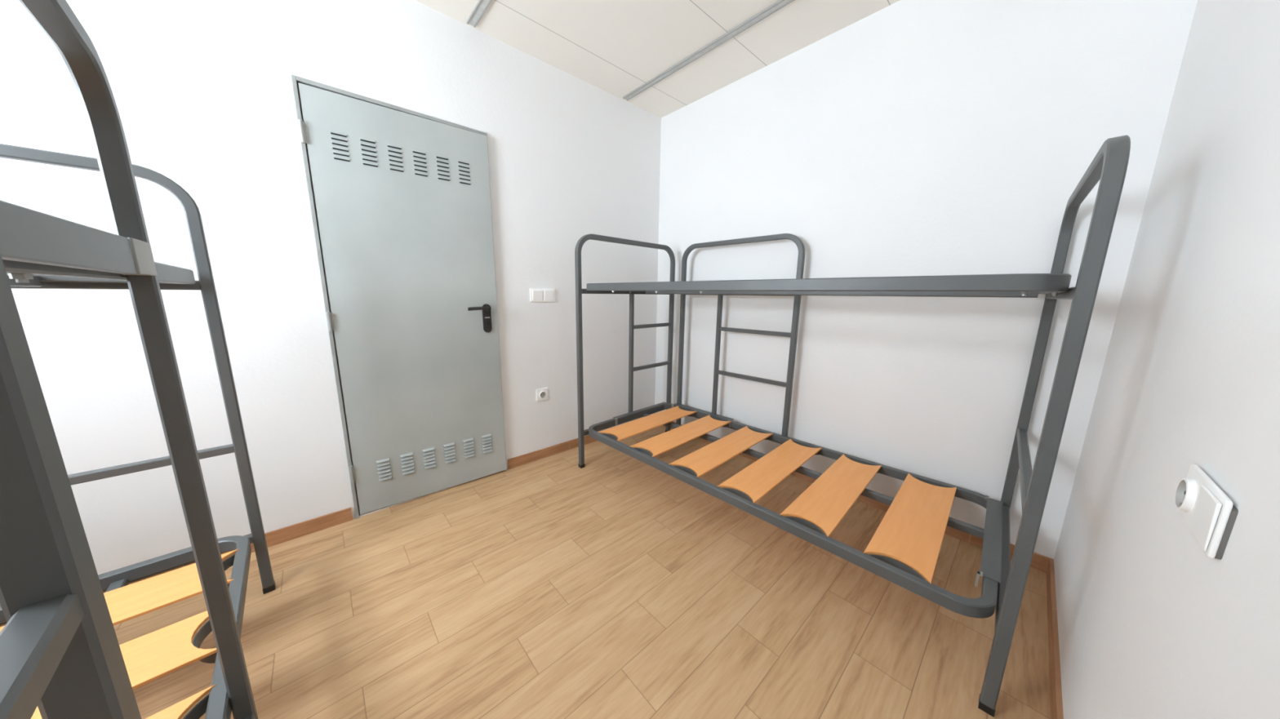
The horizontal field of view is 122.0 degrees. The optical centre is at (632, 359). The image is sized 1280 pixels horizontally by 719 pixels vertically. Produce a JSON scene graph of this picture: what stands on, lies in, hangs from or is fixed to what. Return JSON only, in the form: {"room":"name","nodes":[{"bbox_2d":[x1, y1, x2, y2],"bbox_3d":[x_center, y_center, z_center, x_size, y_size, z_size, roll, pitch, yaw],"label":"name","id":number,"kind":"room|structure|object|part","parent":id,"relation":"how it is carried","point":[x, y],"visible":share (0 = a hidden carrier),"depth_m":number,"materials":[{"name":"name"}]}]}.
{"room":"dormitory","nodes":[
{"label":"dormitory","id":0,"kind":"room"},
{"bbox_2d":[0,0,661,574],"bbox_3d":[-1.139,-0.465,1.869,3.732,2.469,0.120,-9,14,-41],"label":"wall","id":1,"kind":"structure","parent":0,"point":[202,90],"depth_m":1.46,"materials":[{"name":"white paint"}]},
{"bbox_2d":[0,429,613,626],"bbox_3d":[-1.108,0.726,2.040,3.492,0.066,0.011,-9,14,-41],"label":"baseboard","id":2,"kind":"structure","parent":1,"relation":"attached to","point":[286,534],"depth_m":1.72,"materials":[{"name":"wood"}]},
{"bbox_2d":[290,74,506,519],"bbox_3d":[-1.104,-0.217,1.869,0.775,1.983,0.167,-9,14,-41],"label":"door","id":3,"kind":"structure","parent":1,"relation":"in","point":[400,202],"depth_m":1.79,"materials":[{"name":"galvanised steel"},{"name":"black plastic"}]},
{"bbox_2d":[329,130,350,161],"bbox_3d":[-1.278,-0.932,1.550,0.058,0.113,0.006,-8,14,-39],"label":"vent","id":4,"kind":"object","parent":3,"relation":"attached to","point":[332,132],"depth_m":1.55,"materials":[{"name":"grey metal"}]},
{"bbox_2d":[359,137,377,167],"bbox_3d":[-1.201,-0.943,1.614,0.058,0.113,0.006,-8,14,-39],"label":"vent","id":5,"kind":"object","parent":3,"relation":"attached to","point":[361,139],"depth_m":1.61,"materials":[{"name":"grey metal"}]},
{"bbox_2d":[376,457,391,481],"bbox_3d":[-1.285,0.569,1.833,0.058,0.109,0.010,-8,14,-39],"label":"vent","id":6,"kind":"object","parent":3,"relation":"attached to","point":[384,465],"depth_m":1.83,"materials":[{"name":"grey metal"}]},
{"bbox_2d":[386,143,404,172],"bbox_3d":[-1.123,-0.954,1.679,0.058,0.113,0.006,-8,14,-39],"label":"vent","id":7,"kind":"object","parent":3,"relation":"attached to","point":[388,144],"depth_m":1.68,"materials":[{"name":"grey metal"}]},
{"bbox_2d":[400,452,414,475],"bbox_3d":[-1.206,0.557,1.899,0.058,0.109,0.010,-8,14,-39],"label":"vent","id":8,"kind":"object","parent":3,"relation":"attached to","point":[406,459],"depth_m":1.90,"materials":[{"name":"grey metal"}]},
{"bbox_2d":[412,149,427,177],"bbox_3d":[-1.045,-0.965,1.743,0.058,0.113,0.006,-8,14,-39],"label":"vent","id":9,"kind":"object","parent":3,"relation":"attached to","point":[414,151],"depth_m":1.74,"materials":[{"name":"grey metal"}]},
{"bbox_2d":[422,447,435,468],"bbox_3d":[-1.127,0.546,1.964,0.058,0.109,0.010,-8,14,-39],"label":"vent","id":10,"kind":"object","parent":3,"relation":"attached to","point":[428,454],"depth_m":1.96,"materials":[{"name":"grey metal"}]},
{"bbox_2d":[435,155,449,181],"bbox_3d":[-0.967,-0.977,1.808,0.058,0.113,0.006,-8,14,-39],"label":"vent","id":11,"kind":"object","parent":3,"relation":"attached to","point":[437,156],"depth_m":1.81,"materials":[{"name":"grey metal"}]},
{"bbox_2d":[443,442,455,463],"bbox_3d":[-1.048,0.535,2.030,0.058,0.109,0.010,-8,14,-39],"label":"vent","id":12,"kind":"object","parent":3,"relation":"attached to","point":[449,448],"depth_m":2.03,"materials":[{"name":"grey metal"}]},
{"bbox_2d":[457,160,471,185],"bbox_3d":[-0.889,-0.988,1.873,0.058,0.113,0.006,-8,14,-39],"label":"vent","id":13,"kind":"object","parent":3,"relation":"attached to","point":[464,166],"depth_m":1.87,"materials":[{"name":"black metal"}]},
{"bbox_2d":[462,438,474,457],"bbox_3d":[-0.969,0.523,2.095,0.058,0.109,0.010,-8,14,-39],"label":"vent","id":14,"kind":"object","parent":3,"relation":"attached to","point":[468,443],"depth_m":2.10,"materials":[{"name":"grey metal"}]},
{"bbox_3d":[-0.865,-0.286,1.990,0.124,0.022,0.047,-8,14,-39],"label":"lever","id":15,"kind":"part","parent":3,"relation":"part of","materials":[{"name":"black"}]},
{"bbox_2d":[480,434,492,453],"bbox_3d":[-0.889,0.512,2.161,0.058,0.109,0.010,-8,14,-39],"label":"vent","id":16,"kind":"object","parent":3,"relation":"attached to","point":[486,439],"depth_m":2.16,"materials":[{"name":"grey metal"}]},
{"bbox_3d":[-0.845,-0.239,2.054,0.047,0.165,0.009,-8,14,-39],"label":"handle plate","id":17,"kind":"part","parent":3,"relation":"part of","materials":[{"name":"black"}]},
{"bbox_2d":[529,288,555,302],"bbox_3d":[-0.580,-0.415,2.292,0.174,0.084,0.016,-9,14,-41],"label":"light switch","id":18,"kind":"object","parent":1,"relation":"attached to","point":[535,295],"visible":1,"depth_m":2.29,"materials":[{"name":"white plastic"}]},
{"bbox_2d":[536,387,548,401],"bbox_3d":[-0.610,0.237,2.392,0.084,0.084,0.016,-9,14,-41],"label":"wall socket","id":19,"kind":"object","parent":1,"relation":"attached to","point":[541,393],"visible":1,"depth_m":2.39,"materials":[{"name":"white plastic"}]},
{"bbox_2d":[113,425,1050,718],"bbox_3d":[0.129,1.074,0.690,3.732,0.100,3.974,-9,14,-41],"label":"floor","id":20,"kind":"structure","parent":0,"point":[615,586],"depth_m":1.26,"materials":[{"name":"brown wood"}]},
{"bbox_2d":[0,0,275,718],"bbox_3d":[-1.017,0.336,0.266,0.947,1.482,1.947,-9,14,-43],"label":"bunk bed","id":21,"kind":"object","parent":20,"relation":"on","point":[62,657],"visible":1,"depth_m":0.50,"materials":[{"name":"grey metal"}]},
{"bbox_3d":[-1.698,0.196,0.925,0.901,1.462,0.030,-9,14,-43],"label":"frame","id":22,"kind":"part","parent":21,"relation":"part of","materials":[{"name":"grey metal"}]},
{"bbox_2d":[574,134,1130,717],"bbox_3d":[0.645,0.063,1.832,0.903,1.482,1.947,-9,14,-43],"label":"bunk bed","id":23,"kind":"object","parent":20,"relation":"on","point":[911,532],"visible":1,"depth_m":1.38,"materials":[{"name":"grey metal"}]},
{"bbox_3d":[-0.018,-0.080,2.508,0.901,1.462,0.030,-9,14,-43],"label":"frame","id":24,"kind":"part","parent":23,"relation":"part of","materials":[{"name":"grey metal"}]},
{"bbox_3d":[0.066,0.374,2.636,0.540,0.003,0.036,-9,14,-43],"label":"clamp plate","id":25,"kind":"part","parent":23,"relation":"part of","materials":[{"name":"grey metal"}]},
{"bbox_3d":[0.507,0.383,2.618,0.054,0.003,0.500,-9,14,-43],"label":"clamp plate","id":26,"kind":"part","parent":23,"relation":"part of","materials":[{"name":"grey metal"}]},
{"bbox_3d":[0.659,-0.055,2.415,0.030,1.462,0.866,-9,14,-43],"label":"frame","id":27,"kind":"part","parent":23,"relation":"part of","materials":[{"name":"grey metal"}]},
{"bbox_3d":[1.319,0.635,1.300,0.620,0.003,0.046,-9,14,-43],"label":"clamp plate","id":28,"kind":"part","parent":23,"relation":"part of","materials":[{"name":"grey metal"}]},
{"bbox_3d":[1.309,0.186,1.153,0.901,1.462,0.030,-9,14,-43],"label":"frame","id":29,"kind":"part","parent":23,"relation":"part of","materials":[{"name":"grey metal"}]},
{"bbox_2d":[415,0,899,117],"bbox_3d":[0.155,-1.452,0.222,3.732,0.100,3.974,-9,14,-41],"label":"ceiling","id":30,"kind":"structure","parent":0,"point":[615,46],"depth_m":1.86,"materials":[{"name":"white paint"}]},
{"bbox_2d":[466,0,492,27],"bbox_3d":[-0.055,-1.534,0.953,0.041,0.010,2.307,-9,14,-41],"label":"ceiling strip","id":31,"kind":"object","parent":30,"relation":"attached to","point":[482,6],"visible":1,"depth_m":1.72,"materials":[{"name":"grey plastic"}]},
{"bbox_2d":[622,0,794,100],"bbox_3d":[0.712,-1.651,1.625,0.041,0.010,2.307,-9,14,-41],"label":"ceiling strip","id":32,"kind":"object","parent":30,"relation":"attached to","point":[778,5],"visible":1,"depth_m":1.92,"materials":[{"name":"grey"}]},
{"bbox_2d":[654,0,1197,559],"bbox_3d":[1.026,-0.494,2.152,0.120,2.469,2.333,-9,14,-41],"label":"wall","id":33,"kind":"structure","parent":0,"point":[913,137],"depth_m":1.67,"materials":[{"name":"white paint"}]},
{"bbox_2d":[662,421,1049,573],"bbox_3d":[0.964,0.694,2.329,0.011,0.066,2.311,-9,14,-41],"label":"baseboard","id":34,"kind":"structure","parent":33,"relation":"attached to","point":[1040,562],"depth_m":1.68,"materials":[{"name":"wood"}]},
{"bbox_2d":[1053,0,1279,718],"bbox_3d":[0.989,-0.012,-0.450,1.287,2.469,3.896,3,11,11],"label":"wall","id":35,"kind":"structure","parent":0,"point":[1151,626],"depth_m":0.63,"materials":[{"name":"white paint"}]},
{"bbox_2d":[1046,558,1063,718],"bbox_3d":[0.894,1.158,-0.175,1.110,0.066,3.609,2,11,9],"label":"baseboard","id":36,"kind":"structure","parent":35,"relation":"attached to","point":[1055,689],"depth_m":1.11,"materials":[{"name":"wood"}]},
{"bbox_2d":[1175,463,1238,559],"bbox_3d":[0.785,0.204,0.492,0.156,0.080,0.017,-9,14,-41],"label":"wall socket","id":37,"kind":"object","parent":35,"relation":"attached to","point":[1208,513],"visible":1,"depth_m":0.47,"materials":[{"name":"white plastic"}]},
{"bbox_3d":[0.790,0.208,0.488,0.153,0.069,0.004,-9,14,-41],"label":"plate","id":38,"kind":"part","parent":37,"relation":"part of","materials":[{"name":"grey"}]}
]}

